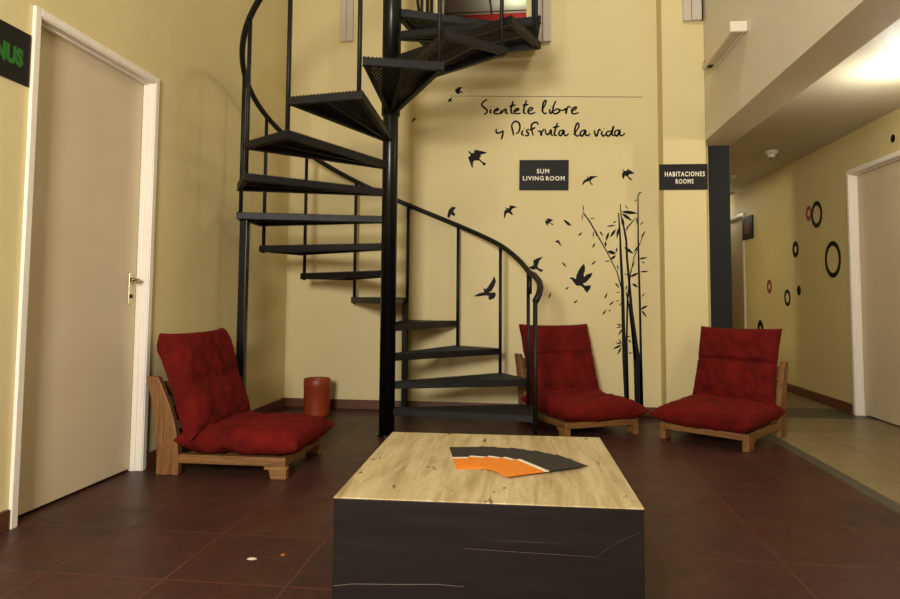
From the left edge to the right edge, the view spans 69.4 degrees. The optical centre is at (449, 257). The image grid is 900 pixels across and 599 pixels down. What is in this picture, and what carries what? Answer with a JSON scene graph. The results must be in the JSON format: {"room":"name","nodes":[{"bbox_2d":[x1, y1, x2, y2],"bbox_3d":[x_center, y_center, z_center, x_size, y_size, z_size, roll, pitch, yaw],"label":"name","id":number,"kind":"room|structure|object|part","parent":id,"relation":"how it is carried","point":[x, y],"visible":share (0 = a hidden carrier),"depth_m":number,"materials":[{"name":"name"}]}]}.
{"room":"hotel lobby","nodes":[
{"label":"hotel lobby","id":0,"kind":"room"},
{"bbox_2d":[0,0,292,511],"bbox_3d":[-1.875,-1.610,1.698,0.150,5.200,7.725,0,-4,7],"label":"wall","id":1,"kind":"structure","parent":0,"point":[192,46],"depth_m":3.89,"materials":[{"name":"yellow paint"}]},
{"bbox_2d":[0,19,30,86],"bbox_3d":[-1.714,-0.802,2.382,0.007,0.212,0.455,0,-4,7],"label":"wall sign","id":2,"kind":"object","parent":1,"relation":"attached to","point":[15,44],"visible":1,"depth_m":2.53,"materials":[{"name":"black plastic"}]},
{"bbox_2d":[9,5,159,529],"bbox_3d":[-1.701,0.042,3.018,0.146,2.073,0.896,0,-4,7],"label":"door","id":3,"kind":"structure","parent":1,"relation":"in","point":[81,389],"depth_m":3.00,"materials":[{"name":"beige paint"}]},
{"bbox_3d":[-1.653,0.161,3.367,0.004,0.160,0.036,0,-4,7],"label":"handle plate","id":4,"kind":"part","parent":3,"relation":"part of","materials":[{"name":"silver metal"}]},
{"bbox_3d":[-1.628,0.114,3.338,0.056,0.020,0.079,0,-4,7],"label":"handle","id":5,"kind":"part","parent":3,"relation":"part of","materials":[{"name":"silver metal"}]},
{"bbox_2d":[0,397,284,533],"bbox_3d":[-1.812,0.945,1.520,0.014,0.080,7.711,0,-4,7],"label":"baseboard","id":6,"kind":"structure","parent":1,"relation":"attached to","point":[271,407],"depth_m":3.47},
{"bbox_2d":[0,391,899,598],"bbox_3d":[0.713,1.173,3.423,4.885,0.100,12.100,0,-4,7],"label":"floor","id":7,"kind":"structure","parent":0,"point":[722,521],"depth_m":2.63,"materials":[{"name":"red tile"}]},
{"bbox_2d":[146,328,334,479],"bbox_3d":[-1.116,0.760,3.548,0.821,0.715,0.666,0,-4,7],"label":"chair","id":8,"kind":"object","parent":7,"relation":"on","point":[205,383],"visible":1,"depth_m":3.30,"materials":[{"name":"red fabric"}]},
{"bbox_3d":[-1.461,0.855,3.319,0.189,0.490,0.036,0,-4,7],"label":"post","id":9,"kind":"part","parent":8,"relation":"part of","materials":[{"name":"brown wood"}]},
{"bbox_2d":[157,328,249,439],"bbox_3d":[-1.334,0.665,3.580,0.183,0.556,0.666,-19,-6,5],"label":"cushion","id":10,"kind":"object","parent":8,"relation":"on","point":[201,368],"depth_m":3.35,"materials":[{"name":"red fabric"}]},
{"bbox_3d":[-1.091,1.016,3.265,0.560,0.044,0.036,0,-4,7],"label":"rail","id":11,"kind":"part","parent":8,"relation":"part of","materials":[{"name":"brown wood"}]},
{"bbox_2d":[173,411,334,455],"bbox_3d":[-1.030,0.945,3.526,0.644,0.178,0.634,1,-3,7],"label":"seat cushion","id":12,"kind":"object","parent":8,"relation":"on","point":[225,433],"depth_m":3.28,"materials":[{"name":"red fabric"}]},
{"bbox_3d":[-0.799,1.033,3.494,0.035,0.040,0.488,0,-4,7],"label":"rail","id":13,"kind":"part","parent":8,"relation":"part of","materials":[{"name":"brown wood"}]},
{"bbox_2d":[303,377,330,416],"bbox_3d":[-1.023,1.069,4.996,0.205,0.281,0.205,0,-4,7],"label":"cylindrical pot","id":14,"kind":"object","parent":7,"relation":"on","point":[316,402],"visible":0.9,"depth_m":4.91,"materials":[{"name":"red ceramic"}]},
{"bbox_2d":[236,0,543,437],"bbox_3d":[-0.383,-0.933,4.389,2.030,4.210,1.995,0,-4,7],"label":"spiral staircase","id":15,"kind":"structure","parent":7,"relation":"on","point":[452,38],"depth_m":4.23,"materials":[{"name":"black metal"}]},
{"bbox_3d":[-1.338,0.454,4.183,0.052,1.403,0.052,0,-4,7],"label":"support post","id":16,"kind":"part","parent":15,"relation":"part of","materials":[{"name":"black metal"}]},
{"bbox_3d":[-0.381,-1.129,4.402,2.003,2.863,1.966,0,-4,7],"label":"handrail","id":17,"kind":"part","parent":15,"relation":"part of","materials":[{"name":"black metal"}]},
{"bbox_3d":[-0.361,0.796,5.207,0.048,0.862,0.048,0,-4,7],"label":"support post","id":18,"kind":"part","parent":15,"relation":"part of","materials":[{"name":"black metal"}]},
{"bbox_3d":[0.527,0.709,4.023,0.031,0.900,0.029,0,-4,7],"label":"newel post","id":19,"kind":"part","parent":15,"relation":"part of","materials":[{"name":"black metal"}]},
{"bbox_2d":[332,432,644,598],"bbox_3d":[0.124,0.828,1.985,0.762,0.400,0.807,0,-4,6],"label":"coffee table","id":20,"kind":"object","parent":7,"relation":"on","point":[409,523],"visible":0.98,"depth_m":1.61,"materials":[{"name":"wood"}]},
{"bbox_2d":[450,447,479,468],"bbox_3d":[0.086,0.630,2.054,0.155,0.001,0.280,1,-4,-4],"label":"leaflet","id":21,"kind":"object","parent":20,"relation":"on","point":[459,454],"visible":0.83,"depth_m":2.08,"materials":[{"name":"orange"}]},
{"bbox_3d":[0.081,0.635,2.124,0.155,0.001,0.138,1,-4,-4],"label":"charcoal panel","id":22,"kind":"part","parent":21,"relation":"part of","materials":[{"name":"black paper"}]},
{"bbox_3d":[0.092,0.626,1.976,0.155,0.001,0.125,1,-4,-4],"label":"orange panel","id":23,"kind":"part","parent":21,"relation":"part of","materials":[{"name":"orange paper"}]},
{"bbox_2d":[459,446,525,468],"bbox_3d":[0.139,0.629,2.042,0.155,0.001,0.280,-1,-4,16],"label":"leaflet","id":24,"kind":"object","parent":21,"relation":"on","point":[482,451],"visible":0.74,"depth_m":2.09,"materials":[{"name":"orange"}]},
{"bbox_3d":[0.118,0.624,1.968,0.155,0.001,0.125,-1,-4,16],"label":"orange panel","id":25,"kind":"part","parent":24,"relation":"part of","materials":[{"name":"orange paper"}]},
{"bbox_3d":[0.158,0.633,2.111,0.155,0.001,0.138,-1,-4,16],"label":"charcoal panel","id":26,"kind":"part","parent":24,"relation":"part of","materials":[{"name":"black paper"}]},
{"bbox_2d":[465,448,552,469],"bbox_3d":[0.188,0.625,2.014,0.155,0.001,0.280,-2,-4,35],"label":"leaflet","id":27,"kind":"object","parent":24,"relation":"on","point":[510,451],"visible":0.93,"depth_m":2.07,"materials":[{"name":"orange"}]},
{"bbox_3d":[0.143,0.621,1.950,0.155,0.001,0.125,-2,-4,35],"label":"orange panel","id":28,"kind":"part","parent":27,"relation":"part of","materials":[{"name":"orange paper"}]},
{"bbox_3d":[0.228,0.629,2.072,0.155,0.001,0.138,-2,-4,35],"label":"charcoal panel","id":29,"kind":"part","parent":27,"relation":"part of","materials":[{"name":"black paper"}]},
{"bbox_2d":[473,450,572,469],"bbox_3d":[0.222,0.622,1.978,0.280,0.001,0.155,3,-5,-40],"label":"leaflet","id":30,"kind":"object","parent":27,"relation":"on","point":[534,453],"visible":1,"depth_m":2.04,"materials":[{"name":"orange paper"}]},
{"bbox_3d":[0.163,0.618,1.929,0.125,0.001,0.155,3,-5,-40],"label":"orange panel","id":31,"kind":"part","parent":30,"relation":"part of","materials":[{"name":"orange paper"}]},
{"bbox_2d":[481,454,586,476],"bbox_3d":[0.250,0.618,1.936,0.280,0.001,0.155,2,-4,-26],"label":"leaflet","id":32,"kind":"object","parent":30,"relation":"on","point":[524,466],"visible":1,"depth_m":1.93,"materials":[{"name":"orange paper"}]},
{"bbox_3d":[0.180,0.615,1.902,0.125,0.001,0.155,2,-4,-26],"label":"orange panel","id":33,"kind":"part","parent":32,"relation":"part of","materials":[{"name":"orange paper"}]},
{"bbox_3d":[0.313,0.620,1.967,0.138,0.001,0.155,2,-4,-26],"label":"charcoal panel","id":34,"kind":"part","parent":32,"relation":"part of","materials":[{"name":"black paper"}]},
{"bbox_3d":[0.277,0.625,2.024,0.138,0.001,0.155,3,-5,-40],"label":"charcoal panel","id":35,"kind":"part","parent":30,"relation":"part of","materials":[{"name":"black paper"}]},
{"bbox_2d":[515,324,648,436],"bbox_3d":[0.890,0.842,4.619,0.634,0.715,0.821,2,-4,-20],"label":"chair","id":36,"kind":"object","parent":7,"relation":"on","point":[570,396],"visible":0.92,"depth_m":4.66,"materials":[{"name":"red fabric"}]},
{"bbox_3d":[0.533,0.965,4.817,0.036,0.490,0.189,2,-4,-20],"label":"post","id":37,"kind":"part","parent":36,"relation":"part of","materials":[{"name":"brown wood"}]},
{"bbox_3d":[0.662,1.104,4.456,0.036,0.044,0.560,2,-4,-20],"label":"rail","id":38,"kind":"part","parent":36,"relation":"part of","materials":[{"name":"brown wood"}]},
{"bbox_2d":[519,324,598,393],"bbox_3d":[0.812,0.761,4.835,0.581,0.556,0.194,2,-23,-20],"label":"cushion","id":39,"kind":"object","parent":36,"relation":"on","point":[565,356],"depth_m":4.77,"materials":[{"name":"red fabric"}]},
{"bbox_2d":[520,388,648,421],"bbox_3d":[0.919,1.024,4.524,0.634,0.184,0.644,2,-2,-20],"label":"seat cushion","id":40,"kind":"object","parent":36,"relation":"on","point":[554,404],"depth_m":4.32,"materials":[{"name":"red fabric"}]},
{"bbox_3d":[0.999,1.097,4.301,0.488,0.040,0.035,2,-4,-20],"label":"rail","id":41,"kind":"part","parent":36,"relation":"part of","materials":[{"name":"brown wood"}]},
{"bbox_3d":[1.154,1.119,4.637,0.036,0.044,0.560,2,-4,-20],"label":"rail","id":42,"kind":"part","parent":36,"relation":"part of","materials":[{"name":"brown wood"}]},
{"bbox_2d":[650,326,787,452],"bbox_3d":[1.814,0.830,4.317,0.634,0.715,0.821,-3,-5,44],"label":"chair","id":43,"kind":"object","parent":7,"relation":"on","point":[735,390],"visible":1,"depth_m":4.29,"materials":[{"name":"red fabric"}]},
{"bbox_3d":[1.584,1.110,4.441,0.036,0.044,0.560,-3,-5,44],"label":"rail","id":44,"kind":"part","parent":43,"relation":"part of","materials":[{"name":"brown wood"}]},
{"bbox_3d":[1.588,1.086,4.071,0.488,0.040,0.035,-3,-5,44],"label":"rail","id":45,"kind":"part","parent":43,"relation":"part of","materials":[{"name":"brown wood"}]},
{"bbox_2d":[650,394,786,433],"bbox_3d":[1.751,1.015,4.242,0.634,0.182,0.644,-3,-4,44],"label":"seat cushion","id":46,"kind":"object","parent":43,"relation":"on","point":[694,413],"depth_m":4.10,"materials":[{"name":"red fabric"}]},
{"bbox_2d":[692,326,781,404],"bbox_3d":[1.971,0.747,4.482,0.556,0.556,0.185,-3,-24,44],"label":"cushion","id":47,"kind":"object","parent":43,"relation":"on","point":[741,364],"depth_m":4.39,"materials":[{"name":"red fabric"}]},
{"bbox_3d":[1.959,1.089,4.075,0.036,0.044,0.560,-3,-5,44],"label":"rail","id":48,"kind":"part","parent":43,"relation":"part of","materials":[{"name":"brown wood"}]},
{"bbox_3d":[2.222,0.947,4.352,0.036,0.490,0.189,-3,-5,44],"label":"post","id":49,"kind":"part","parent":43,"relation":"part of","materials":[{"name":"brown wood"}]},
{"bbox_2d":[764,408,899,513],"bbox_3d":[2.336,1.054,1.347,1.175,0.100,8.350,0,-4,7],"label":"floor strip","id":50,"kind":"object","parent":7,"relation":"on","point":[791,412],"visible":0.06,"depth_m":3.95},
{"bbox_2d":[444,0,525,15],"bbox_3d":[0.483,-3.305,7.104,3.300,0.100,3.025,0,-4,7],"label":"ceiling","id":51,"kind":"structure","parent":0,"point":[450,6],"depth_m":8.25,"materials":[{"name":"white paint"}]},
{"bbox_2d":[460,13,525,20],"bbox_3d":[0.645,-2.366,8.475,3.500,1.600,0.150,0,-4,7],"label":"wall","id":52,"kind":"structure","parent":0,"point":[492,17],"depth_m":8.46,"materials":[{"name":"red paint"}]},
{"bbox_2d":[444,0,525,13],"bbox_3d":[0.475,-3.256,7.034,3.280,0.008,2.840,0,-4,7],"label":"trim","id":53,"kind":"structure","parent":52,"relation":"attached to","point":[491,11],"depth_m":8.38,"materials":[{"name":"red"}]},
{"bbox_2d":[284,0,710,406],"bbox_3d":[0.356,-1.360,5.393,3.718,5.200,0.150,0,-4,7],"label":"wall","id":54,"kind":"structure","parent":0,"point":[605,51],"depth_m":5.26,"materials":[{"name":"yellow paint"}]},
{"bbox_2d":[341,0,353,41],"bbox_3d":[-0.859,-2.885,5.540,0.100,2.135,0.035,0,-4,7],"label":"trim","id":55,"kind":"structure","parent":54,"relation":"attached to","point":[347,18],"depth_m":5.47,"materials":[{"name":"beige paint"}]},
{"bbox_2d":[447,207,455,217],"bbox_3d":[0.014,-0.368,5.293,0.073,0.094,0.001,0,-4,7],"label":"decal","id":56,"kind":"object","parent":54,"relation":"attached to","point":[450,211],"visible":1,"depth_m":5.29,"materials":[{"name":"black plastic"}]},
{"bbox_2d":[455,87,462,93],"bbox_3d":[0.074,-1.374,5.350,0.067,0.059,0.001,0,-4,7],"label":"decal","id":57,"kind":"object","parent":54,"relation":"attached to","point":[458,89],"visible":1,"depth_m":5.35,"materials":[{"name":"black paint"}]},
{"bbox_2d":[285,398,657,416],"bbox_3d":[0.129,1.192,5.173,3.017,0.075,0.014,0,-4,7],"label":"baseboard","id":58,"kind":"structure","parent":54,"relation":"attached to","point":[289,402],"depth_m":5.26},
{"bbox_2d":[468,150,486,167],"bbox_3d":[0.224,-0.804,5.296,0.155,0.147,0.001,0,-4,7],"label":"decal","id":59,"kind":"object","parent":54,"relation":"attached to","point":[476,155],"visible":1,"depth_m":5.30,"materials":[{"name":"black plastic"}]},
{"bbox_2d":[475,277,495,299],"bbox_3d":[0.278,0.245,5.223,0.183,0.192,0.001,0,-4,7],"label":"decal","id":60,"kind":"object","parent":54,"relation":"attached to","point":[490,287],"visible":1,"depth_m":5.22,"materials":[{"name":"black paint"}]},
{"bbox_2d":[504,205,515,218],"bbox_3d":[0.488,-0.366,5.237,0.107,0.109,0.001,0,-4,7],"label":"decal","id":61,"kind":"object","parent":54,"relation":"attached to","point":[508,210],"visible":1,"depth_m":5.24,"materials":[{"name":"black plastic"}]},
{"bbox_2d":[529,257,542,271],"bbox_3d":[0.682,0.053,5.187,0.120,0.123,0.001,0,-4,7],"label":"decal","id":62,"kind":"object","parent":54,"relation":"attached to","point":[536,261],"visible":0.87,"depth_m":5.19,"materials":[{"name":"black plastic"}]},
{"bbox_2d":[491,96,589,96],"bbox_3d":[0.765,-1.304,5.265,1.550,0.059,0.003,0,-4,7],"label":"trim","id":63,"kind":"structure","parent":54,"relation":"attached to","point":[491,96],"depth_m":5.27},
{"bbox_2d":[519,160,568,189],"bbox_3d":[0.754,-0.662,5.221,0.392,0.246,0.007,1,-4,7],"label":"wall sign","id":64,"kind":"object","parent":54,"relation":"attached to","point":[533,174],"visible":1,"depth_m":5.22,"materials":[{"name":"black plastic"}]},
{"bbox_2d":[538,0,550,42],"bbox_3d":[0.765,-2.851,5.347,0.120,2.205,0.035,0,-4,7],"label":"trim","id":65,"kind":"structure","parent":54,"relation":"attached to","point":[544,6],"depth_m":5.27,"materials":[{"name":"beige paint"}]},
{"bbox_2d":[545,218,552,225],"bbox_3d":[0.795,-0.279,5.195,0.067,0.066,0.001,0,-4,7],"label":"decal","id":66,"kind":"object","parent":54,"relation":"attached to","point":[549,220],"visible":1,"depth_m":5.20,"materials":[{"name":"black paint"}]},
{"bbox_2d":[481,99,624,139],"bbox_3d":[0.824,-1.127,5.246,1.155,0.341,0.001,0,-4,7],"label":"decal","id":67,"kind":"object","parent":54,"relation":"attached to","point":[544,101],"depth_m":5.25,"materials":[{"name":"black plastic"}]},
{"bbox_2d":[570,264,591,291],"bbox_3d":[1.034,0.162,5.139,0.183,0.235,0.001,0,-4,7],"label":"decal","id":68,"kind":"object","parent":54,"relation":"attached to","point":[580,279],"visible":1,"depth_m":5.14,"materials":[{"name":"black plastic"}]},
{"bbox_2d":[582,176,596,184],"bbox_3d":[1.114,-0.612,5.179,0.125,0.074,0.001,0,-4,7],"label":"decal","id":69,"kind":"object","parent":54,"relation":"attached to","point":[590,178],"visible":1,"depth_m":5.18,"materials":[{"name":"black plastic"}]},
{"bbox_2d":[582,192,647,404],"bbox_3d":[1.298,0.325,5.096,0.516,1.684,0.003,0,-4,7],"label":"decal","id":70,"kind":"object","parent":54,"relation":"attached to","point":[637,357],"visible":0.98,"depth_m":5.08,"materials":[{"name":"black paint"}]},
{"bbox_3d":[1.200,-0.064,5.134,0.298,0.595,0.001,0,-4,7],"label":"stem","id":71,"kind":"part","parent":70,"relation":"part of","materials":[{"name":"black paint"}]},
{"bbox_3d":[1.359,0.393,5.086,0.074,1.492,0.001,0,-4,7],"label":"stem","id":72,"kind":"part","parent":70,"relation":"part of","materials":[{"name":"paint"}]},
{"bbox_3d":[1.409,0.570,5.069,0.077,1.073,0.001,0,-4,7],"label":"stem","id":73,"kind":"part","parent":70,"relation":"part of","materials":[{"name":"black paint"}]},
{"bbox_3d":[1.412,0.534,5.071,0.078,0.530,0.001,0,-4,7],"label":"stem","id":74,"kind":"part","parent":70,"relation":"part of","materials":[{"name":"black paint"}]},
{"bbox_3d":[1.418,0.371,5.080,0.163,1.592,0.001,0,-4,7],"label":"stem","id":75,"kind":"part","parent":70,"relation":"part of","materials":[{"name":"black paint"}]},
{"bbox_3d":[1.475,-0.048,5.100,0.116,0.324,0.001,0,-4,7],"label":"stem","id":76,"kind":"part","parent":70,"relation":"part of","materials":[{"name":"black plastic"}]},
{"bbox_3d":[1.485,0.326,5.075,0.032,1.678,0.001,0,-4,7],"label":"stem","id":77,"kind":"part","parent":70,"relation":"part of","materials":[{"name":"black paint"}]},
{"bbox_2d":[622,169,633,179],"bbox_3d":[1.412,-0.655,5.147,0.098,0.096,0.001,0,-4,7],"label":"decal","id":78,"kind":"object","parent":54,"relation":"attached to","point":[625,173],"visible":1,"depth_m":5.15,"materials":[{"name":"black plastic"}]},
{"bbox_2d":[656,0,708,405],"bbox_3d":[1.790,-1.371,5.053,0.311,5.200,0.190,0,-4,7],"label":"wall pillar","id":79,"kind":"structure","parent":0,"point":[683,254],"depth_m":4.91,"materials":[{"name":"yellow paint"}]},
{"bbox_2d":[659,164,707,189],"bbox_3d":[1.762,-0.608,4.907,0.354,0.196,0.007,0,-4,7],"label":"wall sign","id":80,"kind":"object","parent":79,"relation":"attached to","point":[671,176],"visible":1,"depth_m":4.90,"materials":[{"name":"black plastic"}]},
{"bbox_2d":[682,0,702,21],"bbox_3d":[1.862,-2.885,5.028,0.144,2.160,0.035,0,-4,7],"label":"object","id":81,"kind":"structure","parent":79,"relation":"attached to","point":[692,10],"depth_m":4.96,"materials":[{"name":"beige paint"}]},
{"bbox_2d":[708,145,732,328],"bbox_3d":[2.103,0.169,5.114,0.161,2.138,0.190,0,-4,7],"label":"column","id":82,"kind":"structure","parent":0,"point":[718,156],"depth_m":5.04,"materials":[{"name":"black paint"}]},
{"bbox_2d":[703,0,899,145],"bbox_3d":[1.633,-2.662,1.353,0.238,3.092,7.725,0,-4,7],"label":"wall","id":83,"kind":"structure","parent":0,"point":[787,46],"depth_m":3.67,"materials":[{"name":"beige paint"}]},
{"bbox_2d":[702,21,747,69],"bbox_3d":[1.810,-1.394,4.326,0.103,0.070,0.700,0,-4,7],"label":"wall light","id":84,"kind":"object","parent":83,"relation":"attached to","point":[736,30],"visible":1,"depth_m":4.21,"materials":[{"name":"beige plastic"}]},
{"bbox_2d":[729,19,899,192],"bbox_3d":[2.490,-1.121,3.361,1.340,0.222,12.100,0,-4,7],"label":"ceiling","id":85,"kind":"structure","parent":0,"point":[864,87],"depth_m":4.67,"materials":[{"name":"white paint"}]},
{"bbox_2d":[764,150,777,160],"bbox_3d":[2.921,-0.926,5.910,0.116,0.085,0.116,0,-4,7],"label":"smoke detector","id":86,"kind":"object","parent":85,"relation":"attached to","point":[770,154],"visible":1,"depth_m":5.88,"materials":[{"name":"beige plastic"}]},
{"bbox_2d":[730,108,899,403],"bbox_3d":[3.072,-0.005,3.220,0.150,2.260,12.100,0,-4,7],"label":"wall","id":87,"kind":"structure","parent":0,"point":[815,341],"depth_m":6.03,"materials":[{"name":"paint"}]},
{"bbox_2d":[730,213,746,328],"bbox_3d":[3.637,0.463,8.169,0.146,1.958,0.856,0,-4,7],"label":"door","id":88,"kind":"structure","parent":87,"relation":"in","point":[737,245],"depth_m":8.19,"materials":[{"name":"beige paint"}]},
{"bbox_2d":[742,215,753,240],"bbox_3d":[3.509,-0.349,7.661,0.022,0.270,0.340,0,-4,7],"label":"framed picture","id":89,"kind":"object","parent":87,"relation":"attached to","point":[747,222],"visible":1,"depth_m":7.64,"materials":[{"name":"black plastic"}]},
{"bbox_3d":[3.499,-0.349,7.662,0.001,0.140,0.200,0,-4,7],"label":"picture panel","id":90,"kind":"part","parent":89,"relation":"part of","materials":[{"name":"black"}]},
{"bbox_2d":[757,320,762,328],"bbox_3d":[3.473,0.800,7.272,0.001,0.202,0.188,0,-4,7],"label":"decal","id":91,"kind":"object","parent":87,"relation":"attached to","point":[760,323],"visible":0.48,"depth_m":7.27,"materials":[{"name":"black paint"}]},
{"bbox_2d":[767,280,771,293],"bbox_3d":[3.442,0.313,7.006,0.001,0.150,0.140,0,-4,7],"label":"decal","id":92,"kind":"object","parent":87,"relation":"attached to","point":[769,281],"visible":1,"depth_m":7.00,"materials":[{"name":"paint"}]},
{"bbox_2d":[784,289,790,305],"bbox_3d":[3.385,0.404,6.520,0.001,0.170,0.158,0,-4,7],"label":"decal","id":93,"kind":"object","parent":87,"relation":"attached to","point":[787,290],"visible":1,"depth_m":6.52,"materials":[{"name":"black plastic"}]},
{"bbox_2d":[792,241,798,257],"bbox_3d":[3.361,-0.079,6.324,0.001,0.160,0.149,0,-4,7],"label":"decal","id":94,"kind":"object","parent":87,"relation":"attached to","point":[795,243],"visible":1,"depth_m":6.32,"materials":[{"name":"black paint"}]},
{"bbox_2d":[797,286,800,294],"bbox_3d":[3.352,0.317,6.245,0.001,0.096,0.089,0,-4,7],"label":"decal","id":95,"kind":"object","parent":87,"relation":"attached to","point":[798,287],"visible":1,"depth_m":6.25,"materials":[{"name":"black paint"}]},
{"bbox_2d":[806,206,811,220],"bbox_3d":[3.327,-0.410,6.027,0.001,0.140,0.130,0,-4,7],"label":"decal","id":96,"kind":"object","parent":87,"relation":"attached to","point":[808,207],"visible":1,"depth_m":6.03,"materials":[{"name":"red plastic"}]},
{"bbox_2d":[776,379,852,413],"bbox_3d":[2.983,1.083,3.161,0.014,0.080,12.100,0,-4,7],"label":"baseboard","id":97,"kind":"structure","parent":87,"relation":"attached to","point":[830,401],"depth_m":5.74,"materials":[{"name":"brown wood"}]},
{"bbox_2d":[811,201,821,227],"bbox_3d":[3.307,-0.388,5.864,0.001,0.244,0.227,0,-4,7],"label":"decal","id":98,"kind":"object","parent":87,"relation":"attached to","point":[816,203],"visible":1,"depth_m":5.87,"materials":[{"name":"black plastic"}]},
{"bbox_2d":[825,241,840,277],"bbox_3d":[3.271,0.016,5.556,0.001,0.316,0.294,0,-4,7],"label":"decal","id":99,"kind":"object","parent":87,"relation":"attached to","point":[832,243],"visible":1,"depth_m":5.54,"materials":[{"name":"black plastic"}]},
{"bbox_2d":[846,150,899,425],"bbox_3d":[3.235,0.245,4.757,0.146,1.958,0.951,0,-4,7],"label":"door","id":100,"kind":"structure","parent":87,"relation":"in","point":[873,187],"depth_m":4.96,"materials":[{"name":"beige paint"}]}
]}

